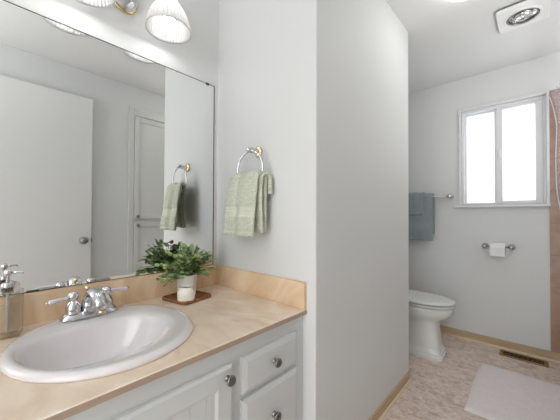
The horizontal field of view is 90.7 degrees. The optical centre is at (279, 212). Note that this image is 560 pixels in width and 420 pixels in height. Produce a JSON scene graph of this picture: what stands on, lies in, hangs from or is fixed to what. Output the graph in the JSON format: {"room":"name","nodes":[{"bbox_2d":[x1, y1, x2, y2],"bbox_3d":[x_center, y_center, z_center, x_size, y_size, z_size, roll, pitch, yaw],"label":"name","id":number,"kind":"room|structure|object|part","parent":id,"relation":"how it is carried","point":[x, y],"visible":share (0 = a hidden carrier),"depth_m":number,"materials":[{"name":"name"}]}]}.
{"room":"bathroom","nodes":[
{"label":"bathroom","id":0,"kind":"room"},
{"bbox_2d":[0,264,218,330],"bbox_3d":[-0.915,0.340,0.946,0.020,0.110,1.680,0,-1,42],"label":"backsplash","id":1,"kind":"structure","parent":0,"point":[30,308],"depth_m":1.07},
{"bbox_2d":[6,0,218,264],"bbox_3d":[-1.144,-0.077,0.789,0.100,2.440,2.230,0,-1,42],"label":"wall","id":2,"kind":"structure","parent":0,"point":[197,58],"depth_m":1.33,"materials":[{"name":"white paint"}]},
{"bbox_2d":[0,0,214,296],"bbox_3d":[-0.883,-0.220,0.994,0.012,1.009,1.521,0,-1,42],"label":"wall mirror","id":3,"kind":"object","parent":2,"relation":"attached to","point":[107,149],"visible":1,"depth_m":1.12,"materials":[{"name":"clear glass"}]},
{"bbox_2d":[76,0,190,43],"bbox_3d":[-0.615,-0.912,1.132,0.231,0.206,0.501,0,-1,42],"label":"vanity light","id":4,"kind":"object","parent":2,"relation":"attached to","point":[166,21],"visible":1,"depth_m":1.21,"materials":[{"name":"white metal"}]},
{"bbox_3d":[-0.704,-0.886,1.004,0.191,0.150,0.191,0,-1,42],"label":"lamp shade","id":5,"kind":"part","parent":4,"relation":"part of","materials":[{"name":"white glass"}]},
{"bbox_3d":[-0.685,-0.938,1.220,0.010,0.114,0.114,0,-1,42],"label":"plate","id":6,"kind":"part","parent":4,"relation":"part of","materials":[{"name":"gold metal"}]},
{"bbox_3d":[-0.496,-0.882,1.233,0.191,0.150,0.191,0,-1,42],"label":"lamp shade","id":7,"kind":"part","parent":4,"relation":"part of","materials":[{"name":"white glass"}]},
{"bbox_3d":[-0.496,-0.878,1.233,0.062,0.142,0.062,0,-1,42],"label":"bulb","id":8,"kind":"part","parent":4,"relation":"part of","materials":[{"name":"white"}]},
{"bbox_2d":[217,0,411,419],"bbox_3d":[0.245,-0.059,1.793,0.809,2.440,1.123,0,-1,42],"label":"wall","id":9,"kind":"structure","parent":0,"point":[320,86],"depth_m":1.35,"materials":[{"name":"white paint"}]},
{"bbox_2d":[237,146,263,172],"bbox_3d":[-0.130,-0.216,1.325,0.186,0.214,0.076,0,-1,42],"label":"towel ring","id":10,"kind":"object","parent":9,"relation":"attached to","point":[257,151],"visible":0.73,"depth_m":1.33,"materials":[{"name":"silver metal"}]},
{"bbox_2d":[223,170,272,236],"bbox_3d":[-0.153,-0.043,1.284,0.230,0.301,0.131,0,-1,42],"label":"hand towel","id":11,"kind":"object","parent":10,"relation":"hanging from","point":[246,200],"visible":1,"depth_m":1.24,"materials":[{"name":"green fabric"}]},
{"bbox_3d":[-0.134,-0.296,1.321,0.030,0.030,0.064,0,-1,42],"label":"post","id":12,"kind":"part","parent":10,"relation":"part of","materials":[{"name":"silver metal"}]},
{"bbox_3d":[0.532,1.153,1.512,0.010,0.010,1.123,0,-1,43],"label":"shoe moulding","id":13,"kind":"part","parent":9,"relation":"part of","materials":[{"name":"beige wood"}]},
{"bbox_2d":[382,333,559,419],"bbox_3d":[0.520,1.175,0.825,2.550,0.050,4.550,0,-1,42],"label":"floor","id":14,"kind":"structure","parent":0,"point":[436,390],"depth_m":1.95,"materials":[{"name":"tile"}]},
{"bbox_2d":[64,316,302,419],"bbox_3d":[-0.676,0.777,0.728,0.663,0.728,1.669,0,-1,42],"label":"vanity cabinet","id":15,"kind":"object","parent":14,"relation":"on","point":[260,377],"visible":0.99,"depth_m":0.89,"materials":[{"name":"white paint"}]},
{"bbox_2d":[0,264,306,419],"bbox_3d":[-0.687,0.348,0.739,0.636,0.130,1.680,0,-1,42],"label":"countertop","id":16,"kind":"structure","parent":15,"relation":"on","point":[243,305],"depth_m":0.98,"materials":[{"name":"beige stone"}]},
{"bbox_2d":[0,270,23,339],"bbox_3d":[-0.870,0.289,0.887,0.074,0.210,0.068,1,-1,-34],"label":"soap dispenser","id":17,"kind":"object","parent":16,"relation":"on","point":[7,287],"visible":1,"depth_m":0.88,"materials":[{"name":"clear plastic"}]},
{"bbox_2d":[45,285,129,322],"bbox_3d":[-0.697,0.327,1.021,0.203,0.107,0.172,0,-1,-8],"label":"faucet","id":18,"kind":"object","parent":16,"relation":"on","point":[95,301],"visible":1,"depth_m":0.98,"materials":[{"name":"silver metal"}]},
{"bbox_3d":[-0.763,0.304,0.954,0.016,0.020,0.061,0,-1,35],"label":"lever","id":19,"kind":"part","parent":18,"relation":"part of","materials":[{"name":"white metal"}]},
{"bbox_3d":[-0.739,0.323,0.989,0.049,0.078,0.049,0,-1,42],"label":"handle","id":20,"kind":"part","parent":18,"relation":"part of","materials":[{"name":"silver metal"}]},
{"bbox_3d":[-0.704,0.369,1.027,0.060,0.024,0.180,0,-1,42],"label":"plate","id":21,"kind":"part","parent":18,"relation":"part of","materials":[{"name":"silver metal"}]},
{"bbox_3d":[-0.672,0.319,0.999,0.157,0.088,0.064,0,-1,42],"label":"spout","id":22,"kind":"part","parent":18,"relation":"part of","materials":[{"name":"silver metal"}]},
{"bbox_3d":[-0.669,0.324,1.066,0.049,0.078,0.049,0,-1,42],"label":"handle","id":23,"kind":"part","parent":18,"relation":"part of","materials":[{"name":"silver metal"}]},
{"bbox_3d":[-0.636,0.303,1.094,0.060,0.016,0.016,1,-1,-41],"label":"lever","id":24,"kind":"part","parent":18,"relation":"part of","materials":[{"name":"white metal"}]},
{"bbox_2d":[0,305,192,383],"bbox_3d":[-0.550,0.454,0.891,0.538,0.152,0.506,0,-1,42],"label":"sink","id":25,"kind":"object","parent":16,"relation":"in","point":[130,337],"visible":0.73,"depth_m":0.89,"materials":[{"name":"white ceramic"}]},
{"bbox_2d":[162,290,210,304],"bbox_3d":[-0.432,0.393,1.287,0.163,0.015,0.163,0,-1,31],"label":"wooden tray","id":26,"kind":"object","parent":16,"relation":"on","point":[199,295],"visible":0.71,"depth_m":1.26,"materials":[{"name":"brown wood"}]},
{"bbox_2d":[154,241,215,293],"bbox_3d":[-0.437,0.264,1.317,0.204,0.257,0.309,0,-1,42],"label":"potted plant","id":27,"kind":"object","parent":26,"relation":"on","point":[187,265],"visible":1,"depth_m":1.28,"materials":[{"name":"green plant"}]},
{"bbox_3d":[-0.443,0.343,1.314,0.095,0.099,0.095,0,-1,42],"label":"pot","id":28,"kind":"part","parent":27,"relation":"part of","materials":[{"name":"white ceramic"}]},
{"bbox_2d":[177,285,194,301],"bbox_3d":[-0.416,0.360,1.228,0.076,0.062,0.076,0,-1,42],"label":"jar candle","id":29,"kind":"object","parent":26,"relation":"on","point":[185,293],"visible":1,"depth_m":1.20,"materials":[{"name":"white wax"}]},
{"bbox_3d":[-0.303,0.746,0.704,0.019,0.548,0.444,0,-1,42],"label":"door","id":30,"kind":"part","parent":15,"relation":"part of","materials":[{"name":"white paint"}]},
{"bbox_3d":[-0.151,0.508,0.837,0.030,0.032,0.032,0,-1,42],"label":"knob","id":31,"kind":"part","parent":15,"relation":"part of","materials":[{"name":"silver metal"}]},
{"bbox_3d":[-0.030,0.732,1.005,0.019,0.229,0.284,0,-1,42],"label":"drawer","id":32,"kind":"part","parent":15,"relation":"part of","materials":[{"name":"white paint"}]},
{"bbox_3d":[-0.029,0.537,1.008,0.019,0.121,0.284,0,-1,42],"label":"drawer","id":33,"kind":"part","parent":15,"relation":"part of","materials":[{"name":"white paint"}]},
{"bbox_3d":[-0.012,0.728,0.990,0.030,0.032,0.032,0,-1,42],"label":"knob","id":34,"kind":"part","parent":15,"relation":"part of","materials":[{"name":"silver metal"}]},
{"bbox_3d":[-0.011,0.538,0.992,0.030,0.032,0.032,0,-1,42],"label":"knob","id":35,"kind":"part","parent":15,"relation":"part of","materials":[{"name":"silver metal"}]},
{"bbox_2d":[409,289,455,361],"bbox_3d":[1.103,0.785,2.443,0.768,0.774,0.450,0,-1,42],"label":"toilet","id":36,"kind":"object","parent":14,"relation":"on","point":[426,309],"visible":0.44,"depth_m":2.23,"materials":[{"name":"white ceramic"}]},
{"bbox_3d":[1.143,0.930,2.404,0.634,0.328,0.362,0,-1,42],"label":"bowl","id":37,"kind":"part","parent":36,"relation":"part of","materials":[{"name":"white ceramic"}]},
{"bbox_3d":[1.191,0.748,2.364,0.522,0.014,0.368,0,-1,42],"label":"seat","id":38,"kind":"part","parent":36,"relation":"part of","materials":[{"name":"white"}]},
{"bbox_3d":[1.191,0.720,2.364,0.531,0.022,0.374,0,-1,42],"label":"lid","id":39,"kind":"part","parent":36,"relation":"part of","materials":[{"name":"white"}]},
{"bbox_2d":[464,363,559,419],"bbox_3d":[1.485,1.158,1.739,0.452,0.012,0.710,0,-1,42],"label":"bath mat","id":40,"kind":"object","parent":14,"relation":"on","point":[496,393],"visible":1,"depth_m":1.72,"materials":[{"name":"fabric"}]},
{"bbox_2d":[499,349,548,367],"bbox_3d":[1.953,1.170,2.222,0.298,0.006,0.128,0,-1,42],"label":"floor vent","id":41,"kind":"object","parent":14,"relation":"in","point":[539,362],"visible":1,"depth_m":2.21,"materials":[{"name":"gold metal"}]},
{"bbox_2d":[504,352,542,363],"bbox_3d":[1.953,1.169,2.222,0.236,0.002,0.066,0,-1,42],"label":"grille","id":42,"kind":"object","parent":41,"relation":"attached to","point":[514,355],"depth_m":2.22,"materials":[{"name":"gold metal"}]},
{"bbox_2d":[386,0,559,93],"bbox_3d":[0.531,-1.315,0.856,2.550,0.050,4.550,0,-1,42],"label":"ceiling","id":43,"kind":"structure","parent":0,"point":[449,41],"depth_m":2.03,"materials":[{"name":"white paint"}]},
{"bbox_2d":[496,0,550,33],"bbox_3d":[1.543,-1.251,1.760,0.254,0.045,0.268,0,-1,42],"label":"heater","id":44,"kind":"object","parent":43,"relation":"attached to","point":[526,12],"visible":1,"depth_m":1.74,"materials":[{"name":"silver metal"}]},
{"bbox_2d":[408,52,559,350],"bbox_3d":[1.993,-0.044,2.442,2.527,2.440,0.120,0,-1,42],"label":"wall","id":45,"kind":"structure","parent":0,"point":[507,298],"depth_m":2.52,"materials":[{"name":"white paint"}]},
{"bbox_2d":[433,194,453,198],"bbox_3d":[1.408,-0.152,2.836,0.630,0.052,0.084,0,-1,42],"label":"towel bar","id":46,"kind":"object","parent":45,"relation":"attached to","point":[449,196],"visible":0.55,"depth_m":2.65,"materials":[{"name":"silver metal"}]},
{"bbox_2d":[408,193,434,240],"bbox_3d":[1.377,0.043,2.830,0.359,0.472,0.083,0,-1,42],"label":"bath towel","id":47,"kind":"object","parent":46,"relation":"hanging from","point":[420,227],"visible":0.63,"depth_m":2.73,"materials":[{"name":"fabric"}]},
{"bbox_2d":[408,192,424,214],"bbox_3d":[1.368,-0.087,2.842,0.212,0.234,0.122,0,-1,42],"label":"hand towel","id":48,"kind":"object","parent":47,"relation":"on","point":[415,200],"visible":0.68,"depth_m":2.78,"materials":[{"name":"fabric"}]},
{"bbox_2d":[482,243,515,249],"bbox_3d":[1.886,0.297,2.396,0.233,0.050,0.083,0,-1,42],"label":"toilet paper holder","id":49,"kind":"object","parent":45,"relation":"attached to","point":[484,245],"visible":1,"depth_m":2.36,"materials":[{"name":"silver metal"}]},
{"bbox_2d":[490,242,505,256],"bbox_3d":[1.872,0.318,2.378,0.100,0.110,0.097,0,-1,42],"label":"toilet paper roll","id":50,"kind":"object","parent":49,"relation":"on","point":[496,249],"visible":0.98,"depth_m":2.35,"materials":[{"name":"white paper"}]},
{"bbox_2d":[440,325,559,362],"bbox_3d":[1.683,1.141,2.610,1.415,0.072,0.019,0,-1,42],"label":"baseboard","id":51,"kind":"structure","parent":45,"relation":"attached to","point":[504,344],"depth_m":2.39,"materials":[{"name":"beige wood"}]},
{"bbox_2d":[455,90,550,207],"bbox_3d":[1.945,-0.509,2.456,0.648,0.933,0.134,0,-1,42],"label":"window","id":52,"kind":"structure","parent":45,"relation":"in","point":[506,146],"depth_m":2.43,"materials":[{"name":"white glass"}]},
{"bbox_3d":[1.883,-0.504,2.575,0.268,0.852,0.022,0,-1,42],"label":"sash","id":53,"kind":"part","parent":52,"relation":"part of","materials":[{"name":"white plastic"}]},
{"bbox_3d":[1.873,-0.500,2.584,0.212,0.828,0.004,0,-1,42],"label":"pane","id":54,"kind":"part","parent":52,"relation":"part of","materials":[{"name":"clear glass"}]},
{"bbox_3d":[1.927,-0.055,2.432,0.648,0.024,0.084,0,-1,42],"label":"sill","id":55,"kind":"part","parent":52,"relation":"part of","materials":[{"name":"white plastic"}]},
{"bbox_3d":[2.053,-0.506,2.379,0.218,0.812,0.004,0,-1,42],"label":"pane","id":56,"kind":"part","parent":52,"relation":"part of","materials":[{"name":"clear glass"}]},
{"bbox_3d":[2.055,-0.507,2.379,0.302,0.850,0.026,0,-1,42],"label":"sash","id":57,"kind":"part","parent":52,"relation":"part of","materials":[{"name":"white plastic"}]},
{"bbox_2d":[549,89,559,352],"bbox_3d":[2.462,0.062,1.928,0.834,2.076,0.008,0,-1,42],"label":"tile","id":58,"kind":"structure","parent":45,"relation":"attached to","point":[554,95],"depth_m":2.19,"materials":[{"name":"brown tile"}]},
{"bbox_3d":[1.747,-0.965,1.604,0.064,0.064,1.457,0,-1,42],"label":"shower curtain rod","id":59,"kind":"object","parent":45,"relation":"attached to","visible":0},
{"bbox_2d":[548,94,559,207],"bbox_3d":[2.149,-0.111,1.980,0.316,1.661,0.306,0,-1,42],"label":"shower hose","id":60,"kind":"object","parent":59,"relation":"hanging from","point":[548,94],"visible":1,"depth_m":2.17,"materials":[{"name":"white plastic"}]}
]}

